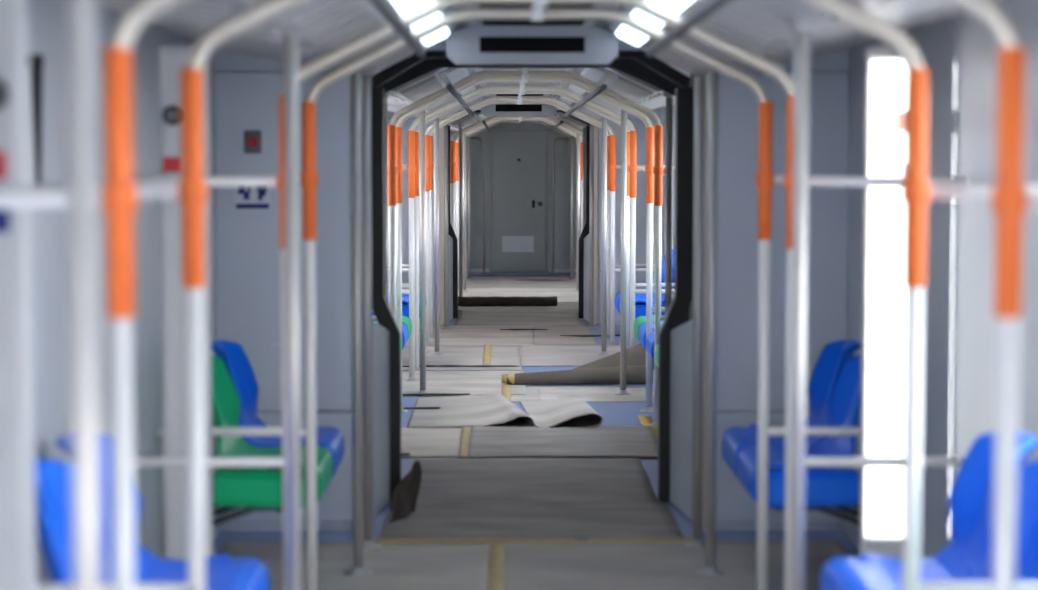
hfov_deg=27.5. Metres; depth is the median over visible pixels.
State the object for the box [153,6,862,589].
pole
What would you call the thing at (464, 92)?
diffuser
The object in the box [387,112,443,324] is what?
wall
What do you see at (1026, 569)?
seat
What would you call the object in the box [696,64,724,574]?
pole
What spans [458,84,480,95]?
ceiling lamp
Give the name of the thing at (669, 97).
pole
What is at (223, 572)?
seat
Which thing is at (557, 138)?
grab rail
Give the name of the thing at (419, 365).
scrap
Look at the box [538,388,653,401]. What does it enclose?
floor panel
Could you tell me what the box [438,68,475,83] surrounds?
ceiling lamp
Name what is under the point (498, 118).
pole
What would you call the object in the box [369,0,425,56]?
rail
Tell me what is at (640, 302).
seat
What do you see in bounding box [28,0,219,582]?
wall
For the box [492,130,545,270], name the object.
door
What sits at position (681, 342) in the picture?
panel
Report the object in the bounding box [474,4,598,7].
ceiling vent
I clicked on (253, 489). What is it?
seat
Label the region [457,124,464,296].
pole
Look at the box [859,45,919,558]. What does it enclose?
window
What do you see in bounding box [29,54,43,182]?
strap
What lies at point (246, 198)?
sign
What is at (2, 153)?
warning sticker
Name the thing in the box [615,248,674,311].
seat
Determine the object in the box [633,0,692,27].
diffuser
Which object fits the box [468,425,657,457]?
floor panel
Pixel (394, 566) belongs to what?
floor panel
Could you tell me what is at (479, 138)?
grab rail
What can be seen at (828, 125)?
wall
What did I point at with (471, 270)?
baseboard
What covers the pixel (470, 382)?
floor panel
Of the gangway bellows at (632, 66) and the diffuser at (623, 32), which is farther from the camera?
the gangway bellows at (632, 66)
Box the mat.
[389,460,421,522]
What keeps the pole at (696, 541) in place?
on the floor
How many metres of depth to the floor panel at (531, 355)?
16.15 m
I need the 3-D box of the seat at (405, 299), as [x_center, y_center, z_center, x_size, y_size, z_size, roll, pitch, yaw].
[-0.968,0.014,15.278,0.542,0.663,0.474,0,4,0]
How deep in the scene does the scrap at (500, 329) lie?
18.45 m
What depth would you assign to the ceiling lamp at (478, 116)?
22.57 m
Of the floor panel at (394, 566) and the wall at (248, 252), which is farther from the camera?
the wall at (248, 252)
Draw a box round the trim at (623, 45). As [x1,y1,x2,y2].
[413,27,645,52]
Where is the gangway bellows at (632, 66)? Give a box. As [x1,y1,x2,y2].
[371,59,689,324]
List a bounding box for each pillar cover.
[0,0,36,589]
[158,45,213,559]
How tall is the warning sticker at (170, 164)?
0.045 m
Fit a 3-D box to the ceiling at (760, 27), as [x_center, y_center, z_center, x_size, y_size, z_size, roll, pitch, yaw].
[0.076,-0.682,3.634,2.720,0.246,9.740,0,4,0]
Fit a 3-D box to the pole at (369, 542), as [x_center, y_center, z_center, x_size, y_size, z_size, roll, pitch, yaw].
[-0.582,0.051,8.137,0.104,1.850,0.104,0,4,0]
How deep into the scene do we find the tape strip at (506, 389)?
13.64 m
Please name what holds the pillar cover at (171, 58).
on the floor
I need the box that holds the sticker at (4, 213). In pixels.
[0,209,9,232]
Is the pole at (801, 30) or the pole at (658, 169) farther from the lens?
the pole at (658, 169)
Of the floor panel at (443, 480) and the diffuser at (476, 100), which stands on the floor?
the floor panel at (443, 480)
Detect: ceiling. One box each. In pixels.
[95,0,997,74]
[387,68,674,120]
[448,113,588,131]
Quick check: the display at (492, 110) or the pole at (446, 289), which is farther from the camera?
the display at (492, 110)
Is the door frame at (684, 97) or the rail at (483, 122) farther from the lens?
the rail at (483, 122)
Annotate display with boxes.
[446,26,617,64]
[481,104,555,116]
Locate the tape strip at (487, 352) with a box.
[482,344,491,363]
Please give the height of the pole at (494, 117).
2.018 m
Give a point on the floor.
(612, 413)
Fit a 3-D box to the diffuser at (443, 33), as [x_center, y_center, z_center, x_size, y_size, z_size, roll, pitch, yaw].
[-0.315,-0.953,7.653,0.100,0.054,1.140,0,4,0]
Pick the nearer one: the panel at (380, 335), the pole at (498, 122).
the panel at (380, 335)
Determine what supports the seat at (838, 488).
attached to the wall at (959, 54)
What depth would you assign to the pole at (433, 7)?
6.18 m
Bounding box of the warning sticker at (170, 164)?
[163,157,179,171]
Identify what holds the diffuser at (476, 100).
attached to the ceiling lamp at (483, 97)
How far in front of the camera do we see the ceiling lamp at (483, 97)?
17.20 m
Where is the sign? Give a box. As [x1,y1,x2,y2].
[235,187,269,209]
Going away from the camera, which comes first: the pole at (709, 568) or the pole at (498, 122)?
the pole at (709, 568)
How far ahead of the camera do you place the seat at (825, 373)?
7.89 m
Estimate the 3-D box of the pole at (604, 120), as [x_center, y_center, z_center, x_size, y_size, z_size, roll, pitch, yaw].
[0.646,-0.464,16.107,0.104,1.850,0.104,0,4,0]
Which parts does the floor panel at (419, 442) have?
tape strip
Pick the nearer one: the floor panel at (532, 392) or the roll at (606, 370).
the floor panel at (532, 392)
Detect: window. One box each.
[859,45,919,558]
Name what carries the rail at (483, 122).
attached to the pole at (452, 164)
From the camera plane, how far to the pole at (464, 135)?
23.72 m
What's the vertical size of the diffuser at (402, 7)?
0.054 m
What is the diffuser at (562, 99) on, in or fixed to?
attached to the ceiling lamp at (562, 99)
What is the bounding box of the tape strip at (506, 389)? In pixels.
[501,374,510,400]
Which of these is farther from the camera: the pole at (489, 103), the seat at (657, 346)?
the pole at (489, 103)
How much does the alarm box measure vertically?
0.330 m
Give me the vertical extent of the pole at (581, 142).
2.018 m
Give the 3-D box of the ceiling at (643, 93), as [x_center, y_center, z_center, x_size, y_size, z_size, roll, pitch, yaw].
[0.018,-1.407,14.861,2.720,0.246,8.340,0,4,0]
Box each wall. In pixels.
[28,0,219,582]
[214,49,352,530]
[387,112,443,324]
[408,68,651,84]
[450,123,582,271]
[593,110,659,324]
[645,51,693,320]
[659,0,1037,557]
[692,49,849,531]
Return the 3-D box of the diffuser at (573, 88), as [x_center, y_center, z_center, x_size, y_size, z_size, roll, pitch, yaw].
[0.392,-1.370,14.127,0.100,0.054,1.273,0,4,0]
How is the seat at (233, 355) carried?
attached to the wall at (46, 18)
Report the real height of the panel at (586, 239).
0.855 m
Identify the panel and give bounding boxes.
[217,542,489,589]
[372,321,389,517]
[373,503,691,542]
[401,427,471,457]
[402,346,521,370]
[402,371,525,394]
[405,325,534,345]
[406,393,533,427]
[413,458,659,503]
[424,386,617,402]
[448,234,452,320]
[454,310,582,324]
[458,276,575,287]
[458,288,577,302]
[458,303,577,309]
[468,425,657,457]
[487,541,854,589]
[519,345,635,365]
[520,397,601,426]
[532,325,597,344]
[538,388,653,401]
[583,234,588,320]
[670,320,692,520]
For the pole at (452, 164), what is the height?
2.018 m
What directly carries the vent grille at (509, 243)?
attached to the door
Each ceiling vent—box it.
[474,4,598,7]
[477,20,588,24]
[496,94,543,95]
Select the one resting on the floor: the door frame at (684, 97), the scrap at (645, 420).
the scrap at (645, 420)
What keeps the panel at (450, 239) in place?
attached to the wall
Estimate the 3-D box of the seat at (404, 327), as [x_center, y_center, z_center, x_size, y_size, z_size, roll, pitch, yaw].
[-0.956,0.169,12.883,0.542,0.663,0.474,0,4,0]
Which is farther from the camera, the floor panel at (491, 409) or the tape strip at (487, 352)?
the tape strip at (487, 352)
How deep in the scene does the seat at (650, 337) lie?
12.14 m
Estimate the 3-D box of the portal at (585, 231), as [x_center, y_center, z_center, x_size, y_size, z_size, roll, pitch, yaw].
[-0.007,-0.763,19.742,1.408,1.960,0.100,0,4,0]
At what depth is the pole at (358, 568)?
7.59 m
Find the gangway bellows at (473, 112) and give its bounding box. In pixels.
[473,112,589,125]
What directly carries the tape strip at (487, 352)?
on the floor panel at (453, 355)
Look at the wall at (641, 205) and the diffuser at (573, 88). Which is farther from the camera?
the wall at (641, 205)
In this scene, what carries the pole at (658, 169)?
on the floor
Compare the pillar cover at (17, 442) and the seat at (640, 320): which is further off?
the seat at (640, 320)
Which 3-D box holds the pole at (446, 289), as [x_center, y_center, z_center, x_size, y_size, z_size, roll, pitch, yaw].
[-0.636,-0.621,18.546,0.104,1.850,0.104,0,4,0]
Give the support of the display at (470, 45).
attached to the ceiling at (760, 27)
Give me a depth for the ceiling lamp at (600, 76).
11.50 m
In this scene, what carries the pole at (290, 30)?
on the floor
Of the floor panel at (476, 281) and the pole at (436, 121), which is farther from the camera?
the floor panel at (476, 281)
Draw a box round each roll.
[458,296,556,305]
[502,343,653,384]
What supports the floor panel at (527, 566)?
on the floor
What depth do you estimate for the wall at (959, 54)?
6.37 m
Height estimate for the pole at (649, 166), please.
2.018 m
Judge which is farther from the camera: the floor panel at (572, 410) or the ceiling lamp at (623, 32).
the floor panel at (572, 410)
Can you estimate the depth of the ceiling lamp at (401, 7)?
6.19 m
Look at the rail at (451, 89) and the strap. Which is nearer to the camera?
the strap
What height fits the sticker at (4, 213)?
0.060 m
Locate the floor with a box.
[213,272,858,557]
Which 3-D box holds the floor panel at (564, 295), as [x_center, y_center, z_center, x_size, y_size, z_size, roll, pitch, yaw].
[0.000,0.000,23.195,2.262,0.005,2.526,0,4,0]
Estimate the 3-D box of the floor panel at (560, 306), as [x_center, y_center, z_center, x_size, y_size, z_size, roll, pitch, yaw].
[-0.018,0.116,21.456,1.484,0.005,0.928,0,4,0]
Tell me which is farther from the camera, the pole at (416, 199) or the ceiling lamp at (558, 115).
the ceiling lamp at (558, 115)
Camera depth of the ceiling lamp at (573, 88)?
14.29 m
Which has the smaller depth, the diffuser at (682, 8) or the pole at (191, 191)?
the pole at (191, 191)
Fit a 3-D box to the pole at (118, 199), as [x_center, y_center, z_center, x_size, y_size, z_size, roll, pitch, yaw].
[0.077,0.263,3.555,2.490,2.018,0.104,0,4,0]
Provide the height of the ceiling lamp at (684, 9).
0.087 m
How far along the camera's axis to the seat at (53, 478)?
4.71 m
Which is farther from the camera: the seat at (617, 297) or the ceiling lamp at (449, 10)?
the seat at (617, 297)
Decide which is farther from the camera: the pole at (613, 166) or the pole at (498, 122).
the pole at (498, 122)
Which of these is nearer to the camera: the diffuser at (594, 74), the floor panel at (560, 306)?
the diffuser at (594, 74)
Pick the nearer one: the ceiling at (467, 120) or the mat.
the mat
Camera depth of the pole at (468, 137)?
25.92 m
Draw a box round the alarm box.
[231,99,278,174]
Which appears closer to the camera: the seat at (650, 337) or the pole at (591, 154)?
the seat at (650, 337)
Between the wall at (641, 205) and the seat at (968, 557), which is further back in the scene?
the wall at (641, 205)
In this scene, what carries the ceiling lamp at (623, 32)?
attached to the ceiling at (760, 27)
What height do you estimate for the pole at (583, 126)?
1.850 m
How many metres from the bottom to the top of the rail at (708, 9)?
0.032 m
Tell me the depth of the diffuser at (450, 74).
11.40 m
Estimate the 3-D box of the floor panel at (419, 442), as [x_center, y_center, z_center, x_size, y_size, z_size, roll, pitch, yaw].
[-0.461,0.776,11.181,0.456,0.010,1.222,0,4,0]
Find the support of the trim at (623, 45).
attached to the wall at (828, 125)
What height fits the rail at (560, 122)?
0.032 m
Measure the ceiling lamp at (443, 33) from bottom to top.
0.087 m
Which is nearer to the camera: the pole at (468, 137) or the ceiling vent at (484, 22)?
the ceiling vent at (484, 22)
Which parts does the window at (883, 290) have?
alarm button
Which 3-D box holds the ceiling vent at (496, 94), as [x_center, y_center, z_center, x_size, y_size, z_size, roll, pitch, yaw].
[0.006,-1.619,17.132,0.420,0.016,0.310,0,4,0]
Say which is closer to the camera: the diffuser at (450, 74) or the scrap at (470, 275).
the diffuser at (450, 74)
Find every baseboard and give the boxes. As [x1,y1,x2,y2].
[466,269,488,271]
[549,269,575,271]
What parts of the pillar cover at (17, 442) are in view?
round button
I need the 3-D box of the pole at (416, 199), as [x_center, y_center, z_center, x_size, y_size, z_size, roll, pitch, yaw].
[0.018,-0.470,14.901,2.490,2.018,0.104,0,4,0]
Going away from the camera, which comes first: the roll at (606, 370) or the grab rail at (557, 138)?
the roll at (606, 370)
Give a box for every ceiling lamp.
[387,0,432,16]
[408,7,453,30]
[419,23,458,46]
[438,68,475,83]
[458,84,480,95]
[467,95,485,105]
[474,113,485,120]
[542,113,561,121]
[553,95,575,106]
[561,83,589,96]
[572,68,614,84]
[606,21,655,47]
[617,5,672,32]
[648,0,707,18]
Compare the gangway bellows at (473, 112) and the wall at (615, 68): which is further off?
the gangway bellows at (473, 112)
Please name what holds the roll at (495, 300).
on the floor panel at (560, 306)
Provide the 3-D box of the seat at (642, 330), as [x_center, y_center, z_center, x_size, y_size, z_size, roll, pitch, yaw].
[1.012,0.168,12.893,0.542,0.663,0.474,0,4,0]
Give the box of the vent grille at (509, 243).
[502,236,533,251]
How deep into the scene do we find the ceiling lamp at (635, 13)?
7.00 m
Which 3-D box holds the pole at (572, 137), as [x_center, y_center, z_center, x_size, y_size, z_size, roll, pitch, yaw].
[0.650,-1.098,25.937,0.104,1.850,0.104,0,4,0]
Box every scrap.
[402,365,517,366]
[402,393,468,394]
[403,407,439,408]
[470,275,558,275]
[500,329,547,329]
[560,334,629,336]
[638,416,657,437]
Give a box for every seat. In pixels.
[35,459,106,582]
[55,431,269,589]
[212,340,344,507]
[212,355,332,525]
[372,296,419,318]
[373,316,411,340]
[377,323,407,349]
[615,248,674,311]
[618,253,674,321]
[634,315,662,339]
[639,321,662,349]
[646,332,653,360]
[655,344,658,367]
[721,340,860,509]
[736,354,860,525]
[820,431,1037,589]
[990,460,1037,581]
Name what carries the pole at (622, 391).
on the floor
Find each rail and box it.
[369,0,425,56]
[446,84,473,116]
[470,137,487,273]
[482,121,490,131]
[548,121,563,131]
[550,137,569,273]
[564,84,606,116]
[646,0,732,56]
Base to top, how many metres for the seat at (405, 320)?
0.663 m
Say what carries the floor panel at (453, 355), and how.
on the floor
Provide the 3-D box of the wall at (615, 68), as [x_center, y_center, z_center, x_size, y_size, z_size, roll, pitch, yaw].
[0.039,-0.332,10.736,2.720,2.320,0.030,0,4,0]
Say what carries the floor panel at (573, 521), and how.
on the floor
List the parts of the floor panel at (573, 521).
tape strip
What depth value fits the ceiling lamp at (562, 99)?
17.03 m
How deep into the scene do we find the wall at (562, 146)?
27.92 m
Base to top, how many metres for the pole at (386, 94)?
1.850 m
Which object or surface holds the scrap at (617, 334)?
on the floor
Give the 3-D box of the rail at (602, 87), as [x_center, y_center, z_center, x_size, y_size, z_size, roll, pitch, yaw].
[0.413,-1.282,14.274,0.031,0.032,7.050,0,4,0]
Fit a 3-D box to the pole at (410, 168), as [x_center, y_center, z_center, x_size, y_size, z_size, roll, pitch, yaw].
[0.021,-0.425,14.202,2.490,2.018,0.104,0,4,0]
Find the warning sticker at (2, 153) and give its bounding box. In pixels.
[0,151,5,178]
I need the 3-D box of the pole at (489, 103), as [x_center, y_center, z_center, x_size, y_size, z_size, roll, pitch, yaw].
[0.004,-0.644,17.595,2.490,2.018,0.104,0,4,0]
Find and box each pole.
[0,0,1037,589]
[31,0,1037,589]
[65,0,102,589]
[133,0,967,589]
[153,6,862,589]
[274,17,306,589]
[344,63,372,575]
[361,66,381,548]
[372,68,674,427]
[372,77,674,412]
[384,91,390,300]
[387,82,674,380]
[387,95,674,345]
[388,91,673,370]
[388,102,654,338]
[417,110,426,395]
[430,118,443,354]
[441,125,451,328]
[450,116,582,229]
[454,117,582,231]
[455,119,582,233]
[455,121,580,275]
[456,117,582,286]
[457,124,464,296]
[462,127,468,291]
[466,135,470,279]
[570,130,574,279]
[574,133,579,291]
[582,125,587,227]
[585,124,596,329]
[598,116,608,354]
[615,109,630,394]
[662,91,673,315]
[684,67,707,546]
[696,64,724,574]
[785,17,815,589]
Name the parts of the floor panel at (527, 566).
tape strip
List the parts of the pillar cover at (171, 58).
round button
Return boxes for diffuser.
[391,0,438,27]
[411,13,449,46]
[444,68,467,81]
[460,86,474,95]
[467,97,479,104]
[559,97,572,104]
[568,85,585,94]
[581,68,608,81]
[615,13,660,46]
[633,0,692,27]
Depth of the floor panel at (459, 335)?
17.91 m
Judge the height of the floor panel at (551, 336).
0.005 m
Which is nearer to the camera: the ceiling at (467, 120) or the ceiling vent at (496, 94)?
the ceiling vent at (496, 94)
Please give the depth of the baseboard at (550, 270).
27.96 m
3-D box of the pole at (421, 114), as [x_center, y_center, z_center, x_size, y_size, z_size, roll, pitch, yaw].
[-0.610,-0.289,13.406,0.104,1.850,0.104,0,4,0]
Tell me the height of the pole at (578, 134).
1.850 m
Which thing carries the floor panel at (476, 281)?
on the floor
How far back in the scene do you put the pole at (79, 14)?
2.69 m
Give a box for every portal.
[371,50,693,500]
[448,110,589,317]
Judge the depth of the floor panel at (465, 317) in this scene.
19.94 m
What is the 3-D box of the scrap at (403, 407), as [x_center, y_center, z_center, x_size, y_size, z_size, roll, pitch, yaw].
[-0.602,0.674,12.667,0.267,0.004,0.087,0,4,0]
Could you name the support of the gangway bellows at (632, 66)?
on the floor

